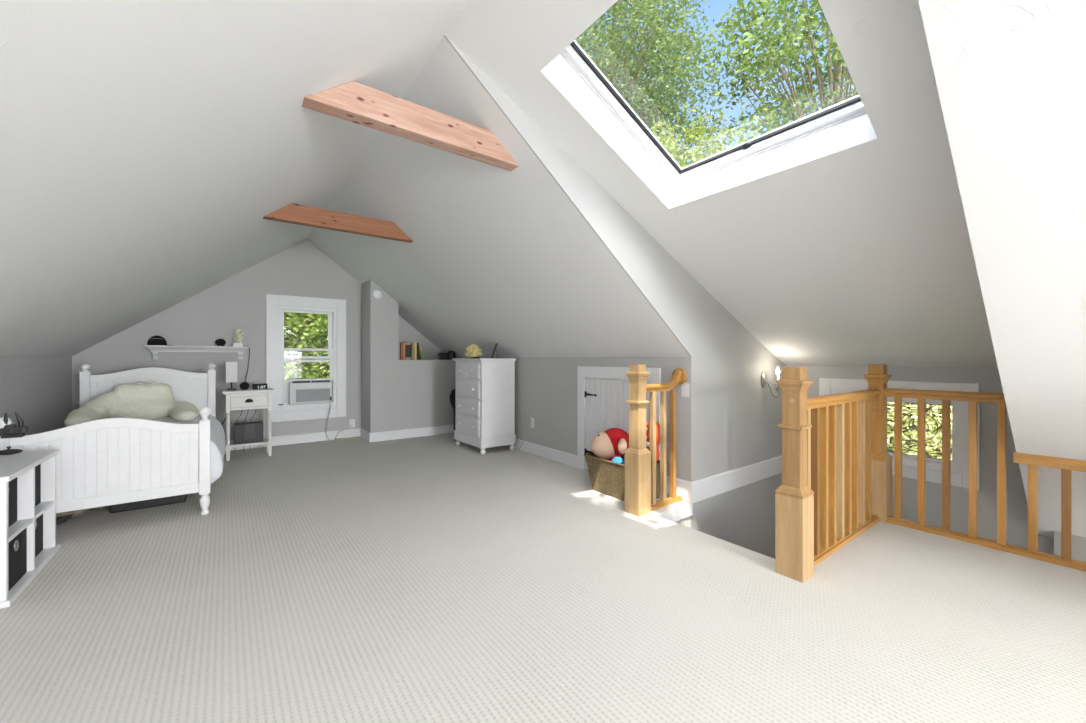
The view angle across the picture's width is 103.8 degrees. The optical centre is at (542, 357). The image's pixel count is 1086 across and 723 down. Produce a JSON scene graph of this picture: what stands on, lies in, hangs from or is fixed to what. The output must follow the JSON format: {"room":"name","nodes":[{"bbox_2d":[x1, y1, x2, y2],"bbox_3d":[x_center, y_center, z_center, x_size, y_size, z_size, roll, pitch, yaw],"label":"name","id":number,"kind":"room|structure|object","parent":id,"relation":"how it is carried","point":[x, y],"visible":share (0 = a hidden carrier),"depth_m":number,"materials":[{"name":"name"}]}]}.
{"room":"bedroom","nodes":[
{"label":"bedroom","id":0,"kind":"room"},
{"bbox_2d":[0,356,71,434],"bbox_3d":[-1.401,0.583,-0.500,0.120,1.235,12.870,0,0,-37],"label":"wall","id":1,"kind":"structure","parent":0,"point":[37,388],"depth_m":3.82,"materials":[{"name":"grey paint"}]},
{"bbox_2d":[72,239,443,440],"bbox_3d":[-3.451,-0.177,6.089,4.858,3.155,0.150,0,0,-37],"label":"wall","id":2,"kind":"structure","parent":0,"point":[301,269],"depth_m":5.64,"materials":[{"name":"grey paint"}]},
{"bbox_2d":[143,335,248,359],"bbox_3d":[-4.269,-0.124,5.292,1.003,0.288,0.148,0,0,-37],"label":"wall shelf","id":3,"kind":"object","parent":2,"relation":"attached to","point":[155,349],"depth_m":5.15,"materials":[{"name":"white paint"}]},
{"bbox_2d":[215,339,225,345],"bbox_3d":[-4.098,-0.197,5.415,0.110,0.098,0.107,0,0,-37],"label":"round speaker","id":4,"kind":"object","parent":3,"relation":"on","point":[219,342],"visible":0.92,"depth_m":5.38},
{"bbox_2d":[233,329,243,346],"bbox_3d":[-3.948,-0.264,5.525,0.122,0.231,0.108,0,0,-37],"label":"flower pot","id":5,"kind":"object","parent":3,"relation":"on","point":[238,337],"visible":1,"depth_m":5.50,"materials":[{"name":"white ceramic"}]},
{"bbox_2d":[225,428,360,450],"bbox_3d":[-3.979,1.136,5.593,3.019,0.128,0.016,0,0,-37],"label":"baseboard","id":6,"kind":"structure","parent":2,"relation":"attached to","point":[318,436],"depth_m":6.04,"materials":[{"name":"white paint"}]},
{"bbox_2d":[266,294,345,421],"bbox_3d":[-3.379,0.005,6.108,1.002,1.742,0.165,0,0,-37],"label":"window","id":7,"kind":"structure","parent":2,"relation":"in","point":[276,305],"depth_m":6.05,"materials":[{"name":"white paint"}]},
{"bbox_2d":[278,380,332,410],"bbox_3d":[-3.395,0.522,6.105,0.691,0.403,0.331,0,0,-37],"label":"air conditioner","id":8,"kind":"object","parent":7,"relation":"on","point":[295,395],"visible":0.99,"depth_m":5.98,"materials":[{"name":"white plastic"}]},
{"bbox_2d":[296,388,329,401],"bbox_3d":[-3.244,0.524,6.018,0.430,0.172,0.008,0,0,-37],"label":"grille","id":9,"kind":"object","parent":8,"relation":"attached to","point":[302,394],"depth_m":6.01,"materials":[{"name":"white plastic"}]},
{"bbox_2d":[326,401,351,440],"bbox_3d":[-2.989,0.907,6.260,0.370,0.586,0.074,0,0,-43],"label":"power cord","id":10,"kind":"object","parent":8,"relation":"hanging from","point":[329,401],"visible":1,"depth_m":6.17,"materials":[{"name":"grey plastic"}]},
{"bbox_2d":[349,419,354,427],"bbox_3d":[-2.876,0.987,6.418,0.076,0.124,0.010,0,0,-37],"label":"wall outlet","id":11,"kind":"object","parent":2,"relation":"attached to","point":[352,421],"visible":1,"depth_m":6.42,"materials":[{"name":"white paint"}]},
{"bbox_2d":[0,0,689,357],"bbox_3d":[0.405,-0.839,0.906,4.958,2.032,13.170,0,0,-37],"label":"ceiling","id":12,"kind":"structure","parent":0,"point":[146,146],"depth_m":2.48,"materials":[{"name":"white paint"}]},
{"bbox_2d":[263,203,412,242],"bbox_3d":[-1.882,-1.285,4.044,1.296,0.160,0.085,0,0,-37],"label":"ceiling beam","id":13,"kind":"structure","parent":12,"relation":"attached to","point":[293,213],"depth_m":3.97,"materials":[{"name":"brown wood"}]},
{"bbox_2d":[302,81,518,170],"bbox_3d":[-0.670,-1.316,2.418,1.217,0.162,0.100,0,0,-37],"label":"ceiling beam","id":14,"kind":"structure","parent":12,"relation":"attached to","point":[355,102],"depth_m":2.32,"materials":[{"name":"red wood"}]},
{"bbox_2d":[361,279,454,432],"bbox_3d":[-2.021,0.022,6.737,1.489,2.357,0.517,0,0,-37],"label":"wall","id":15,"kind":"structure","parent":0,"point":[396,394],"depth_m":6.30,"materials":[{"name":"grey paint"}]},
{"bbox_2d":[360,428,368,441],"bbox_3d":[-2.620,1.136,6.282,0.016,0.128,0.501,0,0,-37],"label":"baseboard","id":16,"kind":"structure","parent":15,"relation":"attached to","point":[364,434],"depth_m":6.29,"materials":[{"name":"white paint"}]},
{"bbox_2d":[372,290,381,298],"bbox_3d":[-2.381,-0.912,6.123,0.135,0.135,0.040,0,0,-37],"label":"smoke detector","id":17,"kind":"object","parent":15,"relation":"attached to","point":[376,294],"visible":1,"depth_m":6.11,"materials":[{"name":"white paint"}]},
{"bbox_2d":[398,341,399,359],"bbox_3d":[-2.210,-0.110,6.451,0.018,0.274,0.190,0,0,-37],"label":"book","id":18,"kind":"object","parent":15,"relation":"on","point":[398,341],"visible":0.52,"depth_m":6.37,"materials":[{"name":"grey paper"}]},
{"bbox_2d":[401,343,402,359],"bbox_3d":[-2.173,-0.097,6.484,0.038,0.250,0.181,0,0,-37],"label":"book","id":19,"kind":"object","parent":15,"relation":"on","point":[401,343],"visible":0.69,"depth_m":6.41,"materials":[{"name":"red paper"}]},
{"bbox_2d":[403,343,404,359],"bbox_3d":[-2.150,-0.103,6.514,0.030,0.262,0.180,0,0,-37],"label":"book","id":20,"kind":"object","parent":15,"relation":"on","point":[403,343],"visible":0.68,"depth_m":6.44,"materials":[{"name":"brown paper"}]},
{"bbox_2d":[405,342,410,359],"bbox_3d":[-2.103,-0.104,6.549,0.076,0.264,0.181,0,0,-37],"label":"book","id":21,"kind":"object","parent":15,"relation":"on","point":[407,344],"visible":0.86,"depth_m":6.47,"materials":[{"name":"paper"}]},
{"bbox_2d":[369,425,453,441],"bbox_3d":[-1.889,1.135,6.504,1.455,0.130,0.016,0,0,-37],"label":"baseboard","id":22,"kind":"structure","parent":15,"relation":"attached to","point":[436,430],"depth_m":6.42,"materials":[{"name":"white paint"}]},
{"bbox_2d":[410,342,413,359],"bbox_3d":[-2.040,-0.106,6.596,0.034,0.268,0.180,0,0,-37],"label":"book","id":23,"kind":"object","parent":15,"relation":"on","point":[410,342],"visible":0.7,"depth_m":6.53,"materials":[{"name":"brown paper"}]},
{"bbox_2d":[414,342,416,359],"bbox_3d":[-2.011,-0.107,6.618,0.034,0.270,0.180,0,0,-37],"label":"book","id":24,"kind":"object","parent":15,"relation":"on","point":[415,343],"visible":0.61,"depth_m":6.54,"materials":[{"name":"beige paper"}]},
{"bbox_2d":[417,343,418,359],"bbox_3d":[-1.983,-0.103,6.639,0.028,0.262,0.180,0,0,-37],"label":"book","id":25,"kind":"object","parent":15,"relation":"on","point":[417,343],"visible":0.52,"depth_m":6.57,"materials":[{"name":"paper"}]},
{"bbox_2d":[419,345,422,359],"bbox_3d":[-1.940,-0.088,6.664,0.062,0.236,0.171,0,0,-37],"label":"book","id":26,"kind":"object","parent":15,"relation":"on","point":[420,350],"visible":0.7,"depth_m":6.60,"materials":[{"name":"green paper"}]},
{"bbox_2d":[438,351,455,359],"bbox_3d":[-1.546,-0.044,6.890,0.286,0.145,0.152,0,0,-37],"label":"camera","id":27,"kind":"object","parent":15,"relation":"on","point":[449,355],"visible":0.89,"depth_m":6.86,"materials":[{"name":"black plastic"}]},
{"bbox_2d":[0,433,1085,722],"bbox_3d":[0.732,1.310,1.087,5.398,0.220,13.070,0,0,-37],"label":"floor","id":28,"kind":"structure","parent":0,"point":[432,578],"depth_m":1.97,"materials":[{"name":"carpet"}]},
{"bbox_2d":[0,449,59,608],"bbox_3d":[-2.966,0.885,2.248,0.404,0.630,0.782,0,0,-37],"label":"organizer","id":29,"kind":"object","parent":28,"relation":"on","point":[21,465],"visible":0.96,"depth_m":2.33,"materials":[{"name":"white paint"}]},
{"bbox_2d":[0,446,22,454],"bbox_3d":[-3.171,0.541,2.500,0.068,0.058,0.150,0,0,36],"label":"controller","id":30,"kind":"object","parent":29,"relation":"on","point":[8,450],"visible":1,"depth_m":2.51,"materials":[{"name":"black plastic"}]},
{"bbox_2d":[8,477,16,526],"bbox_3d":[-2.866,0.749,2.090,0.307,0.262,0.318,0,0,-37],"label":"storage bin","id":31,"kind":"object","parent":29,"relation":"on","point":[12,485],"visible":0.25,"depth_m":2.25,"materials":[{"name":"black fabric"}]},
{"bbox_2d":[0,412,27,438],"bbox_3d":[-3.390,0.418,2.638,0.250,0.161,0.070,0,0,-37],"label":"drone","id":32,"kind":"object","parent":29,"relation":"on","point":[9,431],"visible":1,"depth_m":2.67,"materials":[{"name":"grey plastic"}]},
{"bbox_2d":[8,527,26,591],"bbox_3d":[-2.840,1.038,2.110,0.307,0.262,0.318,0,0,-37],"label":"storage bin","id":33,"kind":"object","parent":29,"relation":"on","point":[17,547],"visible":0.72,"depth_m":2.22,"materials":[{"name":"black fabric"}]},
{"bbox_2d":[8,518,32,542],"bbox_3d":[-2.858,0.892,2.097,0.378,0.022,0.336,0,0,-37],"label":"cube shelf","id":34,"kind":"object","parent":29,"relation":"attached to","point":[21,523],"depth_m":2.23,"materials":[{"name":"white paint"}]},
{"bbox_2d":[35,464,40,505],"bbox_3d":[-3.081,0.749,2.379,0.307,0.262,0.318,0,0,-37],"label":"storage bin","id":35,"kind":"object","parent":29,"relation":"on","point":[38,467],"visible":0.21,"depth_m":2.55,"materials":[{"name":"black fabric"}]},
{"bbox_2d":[35,514,42,556],"bbox_3d":[-3.073,1.038,2.385,0.307,0.262,0.318,0,0,-37],"label":"storage bin","id":36,"kind":"object","parent":29,"relation":"on","point":[39,521],"visible":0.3,"depth_m":2.54,"materials":[{"name":"black fabric"}]},
{"bbox_2d":[35,501,53,519],"bbox_3d":[-3.074,0.892,2.387,0.378,0.022,0.338,0,0,-37],"label":"cube shelf","id":37,"kind":"object","parent":29,"relation":"attached to","point":[43,506],"depth_m":2.53,"materials":[{"name":"white paint"}]},
{"bbox_2d":[56,515,73,523],"bbox_3d":[-3.505,1.167,3.076,0.166,0.056,0.076,0,0,-37],"label":"cable coil","id":38,"kind":"object","parent":28,"relation":"on","point":[61,519],"visible":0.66,"depth_m":3.07,"materials":[{"name":"black"}]},
{"bbox_2d":[56,506,104,518],"bbox_3d":[-3.515,1.104,3.199,0.378,0.174,0.305,0,0,-37],"label":"blanket","id":39,"kind":"object","parent":28,"relation":"on","point":[75,513],"visible":0.14,"depth_m":3.12,"materials":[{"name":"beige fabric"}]},
{"bbox_2d":[0,363,215,514],"bbox_3d":[-3.574,0.630,3.754,1.066,1.139,2.022,0,0,-37],"label":"bed","id":40,"kind":"object","parent":28,"relation":"on","point":[116,460],"visible":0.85,"depth_m":3.06,"materials":[{"name":"white paint"}]},
{"bbox_3d":[-3.574,0.751,3.754,0.953,0.213,1.870,0,0,-37],"label":"mattress","id":41,"kind":"object","parent":40,"relation":"on","visible":0},
{"bbox_2d":[150,414,224,483],"bbox_3d":[-3.502,0.850,3.735,1.149,0.520,1.723,0,0,-37],"label":"quilt","id":42,"kind":"object","parent":41,"relation":"on","point":[217,431],"visible":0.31,"depth_m":3.79,"materials":[{"name":"white fabric"}]},
{"bbox_2d":[64,381,198,426],"bbox_3d":[-3.897,0.442,4.113,0.906,0.411,0.700,0,0,-37],"label":"pillow","id":43,"kind":"object","parent":42,"relation":"on","point":[143,400],"visible":0.84,"depth_m":4.13,"materials":[{"name":"beige fabric"}]},
{"bbox_2d":[110,494,186,512],"bbox_3d":[-3.313,1.117,3.623,0.470,0.165,0.550,0,0,-37],"label":"storage box","id":44,"kind":"object","parent":28,"relation":"on","point":[129,506],"visible":0.1,"depth_m":3.41,"materials":[{"name":"black plastic"}]},
{"bbox_2d":[222,388,274,460],"bbox_3d":[-3.602,0.794,5.215,0.517,0.812,0.373,0,0,-37],"label":"nightstand","id":45,"kind":"object","parent":28,"relation":"on","point":[237,399],"visible":1,"depth_m":5.10,"materials":[{"name":"beige paint"}]},
{"bbox_2d":[226,362,236,389],"bbox_3d":[-3.765,0.218,5.151,0.112,0.340,0.112,0,0,-37],"label":"table lamp","id":46,"kind":"object","parent":45,"relation":"on","point":[231,367],"visible":0.95,"depth_m":5.11,"materials":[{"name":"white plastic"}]},
{"bbox_2d":[240,382,248,389],"bbox_3d":[-3.663,0.341,5.227,0.100,0.094,0.100,0,0,-37],"label":"smart speaker","id":47,"kind":"object","parent":45,"relation":"on","point":[244,385],"visible":1,"depth_m":5.20},
{"bbox_2d":[234,421,262,443],"bbox_3d":[-3.595,0.909,5.209,0.286,0.234,0.190,0,0,-37],"label":"box","id":48,"kind":"object","parent":45,"relation":"on","point":[244,432],"visible":1,"depth_m":5.13,"materials":[{"name":"black plastic"}]},
{"bbox_2d":[230,438,267,447],"bbox_3d":[-3.604,1.039,5.221,0.432,0.026,0.300,0,0,-37],"label":"shelf","id":49,"kind":"object","parent":45,"relation":"attached to","point":[265,440],"depth_m":5.11,"materials":[{"name":"beige paint"}]},
{"bbox_2d":[252,383,266,389],"bbox_3d":[-3.531,0.353,5.313,0.153,0.069,0.118,0,0,-37],"label":"alarm clock","id":50,"kind":"object","parent":45,"relation":"on","point":[254,386],"visible":1,"depth_m":5.28,"materials":[{"name":"black plastic"}]},
{"bbox_2d":[334,436,360,439],"bbox_3d":[-2.887,1.190,6.303,0.365,0.018,0.098,0,0,-37],"label":"extension cord","id":51,"kind":"object","parent":28,"relation":"on","point":[357,436],"visible":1,"depth_m":6.29,"materials":[{"name":"beige plastic"}]},
{"bbox_2d":[450,389,456,440],"bbox_3d":[-1.189,0.815,6.196,0.360,0.770,0.200,0,0,-37],"label":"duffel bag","id":52,"kind":"object","parent":28,"relation":"on","point":[452,394],"visible":0.23,"depth_m":6.09,"materials":[{"name":"black fabric"}]},
{"bbox_2d":[452,358,515,453],"bbox_3d":[-0.803,0.603,5.723,0.543,1.194,0.818,0,0,-37],"label":"dresser","id":53,"kind":"object","parent":28,"relation":"on","point":[484,387],"visible":1,"depth_m":5.45,"materials":[{"name":"white paint"}]},
{"bbox_2d":[465,344,481,357],"bbox_3d":[-0.918,-0.090,5.578,0.228,0.192,0.186,0,0,-37],"label":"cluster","id":54,"kind":"object","parent":53,"relation":"on","point":[473,351],"visible":0.98,"depth_m":5.53,"materials":[{"name":"yellow plastic"}]},
{"bbox_2d":[491,343,497,357],"bbox_3d":[-0.647,-0.096,5.692,0.091,0.204,0.160,0,0,-11],"label":"picture frame","id":55,"kind":"object","parent":53,"relation":"on","point":[495,346],"visible":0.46,"depth_m":5.62,"materials":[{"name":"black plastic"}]},
{"bbox_2d":[514,420,531,449],"bbox_3d":[-0.289,0.988,5.500,0.043,0.417,0.431,0,0,-40],"label":"power cord","id":56,"kind":"object","parent":28,"relation":"on","point":[529,420],"visible":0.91,"depth_m":5.43,"materials":[{"name":"grey plastic"}]},
{"bbox_2d":[584,453,666,500],"bbox_3d":[0.717,1.042,3.777,0.377,0.314,0.635,0,0,-37],"label":"wicker basket","id":57,"kind":"object","parent":28,"relation":"on","point":[607,477],"visible":0.46,"depth_m":3.69,"materials":[{"name":"brown wicker"}]},
{"bbox_2d":[591,428,628,460],"bbox_3d":[0.627,0.912,3.929,0.359,0.535,0.334,0,0,28],"label":"plush toy","id":58,"kind":"object","parent":57,"relation":"in","point":[611,443],"visible":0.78,"depth_m":3.82,"materials":[{"name":"red fabric"}]},
{"bbox_2d":[604,428,628,456],"bbox_3d":[0.666,0.780,3.929,0.300,0.270,0.290,0,0,-37],"label":"hood","id":59,"kind":"object","parent":58,"relation":"attached to","point":[613,437],"depth_m":3.81,"materials":[{"name":"red fabric"}]},
{"bbox_2d":[612,457,624,464],"bbox_3d":[0.670,1.022,3.674,0.188,0.335,0.100,0,0,35],"label":"plush toy","id":60,"kind":"object","parent":57,"relation":"in","point":[620,460],"visible":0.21,"depth_m":3.66,"materials":[{"name":"blue fabric"}]},
{"bbox_2d":[646,421,659,463],"bbox_3d":[0.937,0.855,3.644,0.172,0.640,0.157,0,0,12],"label":"plush toy","id":61,"kind":"object","parent":57,"relation":"in","point":[648,423],"visible":0.23,"depth_m":3.60,"materials":[{"name":"red fabric"}]},
{"bbox_2d":[624,364,686,516],"bbox_3d":[0.924,0.625,3.444,0.603,1.150,0.157,0,0,-37],"label":"stair railing","id":62,"kind":"object","parent":28,"relation":"on","point":[640,463],"visible":1,"depth_m":3.31,"materials":[{"name":"brown wood"}]},
{"bbox_2d":[775,365,1085,582],"bbox_3d":[2.519,0.625,2.026,1.532,1.150,2.033,0,0,-37],"label":"stair railing","id":63,"kind":"object","parent":28,"relation":"on","point":[836,486],"visible":0.98,"depth_m":2.67,"materials":[{"name":"brown wood"}]},
{"bbox_2d":[515,357,689,480],"bbox_3d":[-0.150,0.597,5.487,0.120,1.206,4.758,0,0,-37],"label":"wall","id":64,"kind":"structure","parent":0,"point":[545,388],"depth_m":4.87,"materials":[{"name":"grey paint"}]},
{"bbox_2d":[506,439,576,467],"bbox_3d":[-0.460,1.135,5.789,0.016,0.130,2.837,0,0,-37],"label":"baseboard","id":65,"kind":"structure","parent":64,"relation":"attached to","point":[546,452],"depth_m":5.09,"materials":[{"name":"white paint"}]},
{"bbox_2d":[577,366,660,469],"bbox_3d":[0.719,0.644,4.215,0.044,1.112,1.095,0,0,-37],"label":"door","id":66,"kind":"structure","parent":64,"relation":"in","point":[602,405],"depth_m":4.36,"materials":[{"name":"white paint"}]},
{"bbox_2d":[666,475,692,502],"bbox_3d":[1.138,1.113,3.642,0.016,0.173,0.316,0,0,-37],"label":"baseboard","id":67,"kind":"structure","parent":64,"relation":"attached to","point":[684,488],"depth_m":3.57,"materials":[{"name":"white paint"}]},
{"bbox_2d":[681,383,688,396],"bbox_3d":[1.191,0.270,3.572,0.014,0.116,0.074,0,0,-37],"label":"light switch","id":68,"kind":"object","parent":64,"relation":"attached to","point":[684,387],"visible":1,"depth_m":3.57,"materials":[{"name":"white paint"}]},
{"bbox_2d":[444,35,785,558],"bbox_3d":[1.045,0.603,3.470,3.980,4.695,0.120,0,0,-37],"label":"wall","id":69,"kind":"structure","parent":0,"point":[734,420],"depth_m":3.68,"materials":[{"name":"grey paint"}]},
{"bbox_2d":[656,503,692,521],"bbox_3d":[1.046,1.249,3.387,0.467,0.102,0.014,0,0,-37],"label":"trim","id":70,"kind":"structure","parent":69,"relation":"attached to","point":[684,511],"depth_m":3.41,"materials":[{"name":"white paint"}]},
{"bbox_2d":[692,456,781,502],"bbox_3d":[1.918,1.113,4.035,1.705,0.173,0.016,0,0,-37],"label":"baseboard","id":71,"kind":"structure","parent":69,"relation":"attached to","point":[707,487],"depth_m":3.90,"materials":[{"name":"white paint"}]},
{"bbox_2d":[761,367,779,396],"bbox_3d":[2.259,0.238,4.227,0.188,0.306,0.085,0,0,21],"label":"wall sconce","id":72,"kind":"object","parent":69,"relation":"attached to","point":[763,375],"visible":0.9,"depth_m":4.22,"materials":[{"name":"silver metal"}]},
{"bbox_2d":[445,0,997,367],"bbox_3d":[1.600,-0.865,2.724,3.980,1.951,1.940,0,0,-37],"label":"ceiling","id":73,"kind":"structure","parent":0,"point":[862,254],"depth_m":2.54,"materials":[{"name":"white paint"}]},
{"bbox_2d":[541,0,877,208],"bbox_3d":[0.813,-1.394,2.134,1.255,0.795,1.210,0,0,-37],"label":"window","id":74,"kind":"structure","parent":73,"relation":"attached to","point":[846,124],"depth_m":2.46,"materials":[{"name":"white paint"}]},
{"bbox_2d":[786,365,1085,561],"bbox_3d":[3.501,1.465,3.353,0.220,2.970,3.240,0,0,-37],"label":"wall","id":75,"kind":"structure","parent":0,"point":[989,380],"depth_m":3.37,"materials":[{"name":"grey paint"}]},
{"bbox_2d":[819,378,979,489],"bbox_3d":[3.140,0.625,3.844,0.072,0.845,1.135,0,0,-37],"label":"window","id":76,"kind":"structure","parent":75,"relation":"in","point":[827,386],"depth_m":3.57,"materials":[{"name":"white paint"}]},
{"bbox_2d":[918,0,1085,537],"bbox_3d":[4.048,-0.239,-0.565,3.980,3.233,6.460,0,0,-37],"label":"ceiling","id":77,"kind":"structure","parent":0,"point":[1010,75],"depth_m":1.56,"materials":[{"name":"white paint"}]},
{"label":"outside","id":78,"kind":"structure","parent":0,"visible":0},
{"bbox_3d":[3.079,4.300,20.989,90.000,0.200,90.000,0,0,-37],"label":"ground","id":79,"kind":"structure","parent":78,"visible":0},
{"bbox_2d":[284,312,331,401],"bbox_3d":[-6.580,-0.118,11.096,9.043,8.682,6.353,0,0,-44],"label":"tree","id":80,"kind":"object","parent":79,"relation":"on","point":[296,325],"visible":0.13,"depth_m":10.35,"materials":[{"name":"green plant"}]},
{"bbox_2d":[303,321,327,359],"bbox_3d":[-8.915,-0.735,15.787,13.372,11.230,8.107,0,0,-37],"label":"tree","id":81,"kind":"object","parent":79,"relation":"on","point":[312,321],"visible":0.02,"depth_m":15.16,"materials":[{"name":"green plant"}]},
{"bbox_2d":[575,0,761,166],"bbox_3d":[1.999,-4.307,13.030,8.545,17.068,9.061,0,0,26],"label":"tree","id":82,"kind":"object","parent":79,"relation":"on","point":[647,105],"visible":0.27,"depth_m":11.28,"materials":[{"name":"green plant"}]},
{"bbox_2d":[651,91,774,167],"bbox_3d":[3.467,-0.737,10.134,5.190,9.882,4.401,0,0,-37],"label":"tree","id":83,"kind":"object","parent":79,"relation":"on","point":[700,132],"visible":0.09,"depth_m":9.07,"materials":[{"name":"green plant"}]},
{"bbox_2d":[685,0,858,141],"bbox_3d":[7.199,-3.424,11.024,6.651,15.267,7.372,0,0,22],"label":"tree","id":84,"kind":"object","parent":79,"relation":"on","point":[836,91],"visible":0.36,"depth_m":10.73,"materials":[{"name":"green plant"}]},
{"bbox_2d":[887,402,951,459],"bbox_3d":[6.381,1.284,7.903,5.110,5.840,6.498,0,0,-44],"label":"tree","id":85,"kind":"object","parent":79,"relation":"on","point":[937,449],"visible":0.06,"depth_m":6.85,"materials":[{"name":"green plant"}]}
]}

